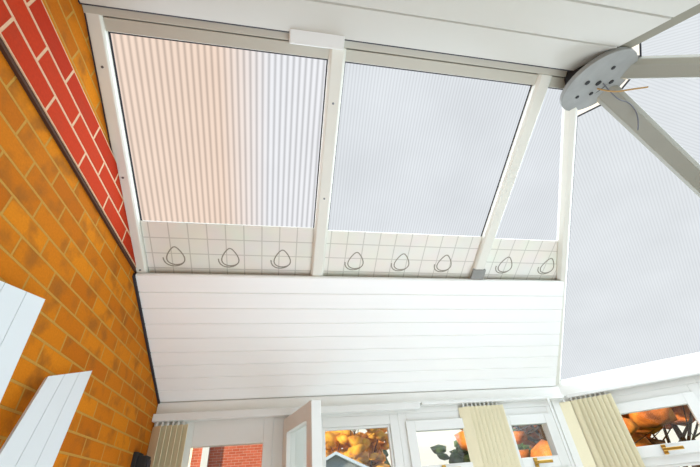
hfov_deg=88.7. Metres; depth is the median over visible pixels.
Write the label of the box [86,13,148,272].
rafter
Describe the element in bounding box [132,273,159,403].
cladding
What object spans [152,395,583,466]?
window frame
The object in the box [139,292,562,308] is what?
cladding
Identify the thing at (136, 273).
batten
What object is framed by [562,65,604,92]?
stem
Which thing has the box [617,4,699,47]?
roof
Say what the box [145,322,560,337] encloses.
cladding
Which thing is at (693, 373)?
blind rail
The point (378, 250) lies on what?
board
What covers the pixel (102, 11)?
ridge
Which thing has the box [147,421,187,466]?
blind
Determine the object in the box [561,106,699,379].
sheet
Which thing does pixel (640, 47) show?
roof
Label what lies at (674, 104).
sheet
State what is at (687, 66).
roof
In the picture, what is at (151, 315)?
cladding
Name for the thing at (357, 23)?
cladding
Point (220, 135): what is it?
sheet
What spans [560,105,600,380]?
roof
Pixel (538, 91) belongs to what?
rafter
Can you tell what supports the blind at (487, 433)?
attached to the window frame
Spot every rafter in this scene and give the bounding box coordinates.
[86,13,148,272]
[310,48,345,275]
[468,73,551,278]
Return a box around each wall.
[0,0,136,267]
[0,0,157,466]
[563,375,699,466]
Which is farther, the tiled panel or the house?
the house
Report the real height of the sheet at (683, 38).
0.917 m
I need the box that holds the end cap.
[470,269,485,278]
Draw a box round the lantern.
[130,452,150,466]
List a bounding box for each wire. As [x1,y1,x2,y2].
[597,86,647,91]
[603,83,638,129]
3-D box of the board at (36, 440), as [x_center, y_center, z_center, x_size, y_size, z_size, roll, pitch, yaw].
[-0.465,0.772,0.124,0.118,2.065,2.365,17,-42,-27]
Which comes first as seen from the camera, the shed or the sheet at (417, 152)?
the sheet at (417, 152)
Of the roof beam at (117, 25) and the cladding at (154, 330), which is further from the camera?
the cladding at (154, 330)
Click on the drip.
(3, 49)
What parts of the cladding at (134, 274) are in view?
edge trim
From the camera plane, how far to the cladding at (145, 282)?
2.24 m
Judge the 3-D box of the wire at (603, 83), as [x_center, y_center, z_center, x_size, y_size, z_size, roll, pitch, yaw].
[1.386,-0.651,1.802,0.282,0.154,0.048,23,-45,-33]
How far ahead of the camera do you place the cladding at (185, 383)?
2.66 m
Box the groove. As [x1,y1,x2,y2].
[78,0,570,70]
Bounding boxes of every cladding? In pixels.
[79,0,616,70]
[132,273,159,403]
[135,274,563,295]
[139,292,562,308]
[142,308,561,322]
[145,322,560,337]
[148,334,559,351]
[151,345,558,365]
[153,356,557,377]
[156,366,556,390]
[158,376,555,401]
[321,0,670,46]
[579,0,699,16]
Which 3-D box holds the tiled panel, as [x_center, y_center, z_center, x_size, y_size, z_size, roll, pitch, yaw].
[-0.752,0.582,2.340,0.929,0.613,1.316,2,-37,-10]
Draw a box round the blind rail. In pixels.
[566,370,699,397]
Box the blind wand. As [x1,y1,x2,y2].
[546,398,573,466]
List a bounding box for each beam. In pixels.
[103,17,564,88]
[557,352,699,395]
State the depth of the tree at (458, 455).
12.81 m
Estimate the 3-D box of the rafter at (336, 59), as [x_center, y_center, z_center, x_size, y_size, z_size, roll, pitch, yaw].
[-0.198,0.190,2.194,0.078,1.032,2.178,2,-37,-10]
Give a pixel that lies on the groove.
(79, 2)
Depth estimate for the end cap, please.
2.37 m
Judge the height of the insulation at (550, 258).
0.058 m
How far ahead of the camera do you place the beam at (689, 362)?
2.85 m
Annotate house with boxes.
[190,444,262,466]
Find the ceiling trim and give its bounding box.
[156,385,560,413]
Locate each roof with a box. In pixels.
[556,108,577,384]
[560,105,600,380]
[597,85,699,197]
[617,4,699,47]
[620,54,699,78]
[639,43,641,55]
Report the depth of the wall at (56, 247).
1.41 m
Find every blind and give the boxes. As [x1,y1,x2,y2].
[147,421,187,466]
[458,402,520,466]
[559,399,595,466]
[570,392,644,466]
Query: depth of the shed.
6.58 m
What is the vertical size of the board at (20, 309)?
2.161 m
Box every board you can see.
[0,281,44,401]
[0,371,91,466]
[323,230,481,278]
[483,238,556,279]
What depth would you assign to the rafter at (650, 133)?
1.93 m
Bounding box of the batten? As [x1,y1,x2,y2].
[136,273,561,281]
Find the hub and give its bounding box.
[560,47,637,110]
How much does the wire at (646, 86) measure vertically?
0.047 m
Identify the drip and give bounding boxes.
[0,37,136,272]
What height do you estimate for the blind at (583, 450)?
1.400 m
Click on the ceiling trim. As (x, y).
(398, 397)
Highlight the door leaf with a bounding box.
[282,400,321,466]
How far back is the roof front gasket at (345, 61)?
1.85 m
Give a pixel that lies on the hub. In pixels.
(597, 69)
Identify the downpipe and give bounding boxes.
[200,447,209,466]
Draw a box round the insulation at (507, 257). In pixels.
[495,257,511,273]
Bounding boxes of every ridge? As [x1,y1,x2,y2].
[82,5,566,76]
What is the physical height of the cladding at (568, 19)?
0.083 m
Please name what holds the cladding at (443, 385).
attached to the roof
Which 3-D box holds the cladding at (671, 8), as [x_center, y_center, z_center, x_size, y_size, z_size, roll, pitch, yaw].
[0.217,-0.949,1.173,2.404,0.083,0.165,2,-37,-10]
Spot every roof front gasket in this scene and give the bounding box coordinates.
[108,31,327,227]
[328,61,531,235]
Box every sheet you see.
[111,33,326,226]
[328,63,529,235]
[495,88,561,240]
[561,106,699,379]
[623,78,699,163]
[641,13,699,55]
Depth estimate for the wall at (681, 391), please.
2.63 m
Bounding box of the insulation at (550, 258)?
[537,258,553,273]
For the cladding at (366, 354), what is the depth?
2.54 m
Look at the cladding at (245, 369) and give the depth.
2.60 m
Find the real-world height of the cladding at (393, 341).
0.058 m
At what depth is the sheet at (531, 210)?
2.16 m
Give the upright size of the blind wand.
1.030 m
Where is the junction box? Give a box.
[289,29,344,49]
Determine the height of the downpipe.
7.650 m
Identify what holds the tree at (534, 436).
on the ground
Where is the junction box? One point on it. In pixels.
(299, 37)
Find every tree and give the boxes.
[325,428,389,466]
[383,450,390,466]
[430,428,530,463]
[454,424,651,457]
[621,405,699,466]
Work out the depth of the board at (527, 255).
2.41 m
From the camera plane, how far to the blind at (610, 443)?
2.75 m
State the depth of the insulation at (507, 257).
2.42 m
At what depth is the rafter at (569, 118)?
2.20 m
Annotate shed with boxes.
[326,451,367,466]
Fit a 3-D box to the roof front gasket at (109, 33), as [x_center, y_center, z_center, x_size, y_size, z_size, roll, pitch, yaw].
[-0.699,0.190,2.136,0.941,0.984,2.134,2,-37,-10]
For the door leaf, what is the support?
in the window frame
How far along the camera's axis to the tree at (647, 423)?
8.68 m

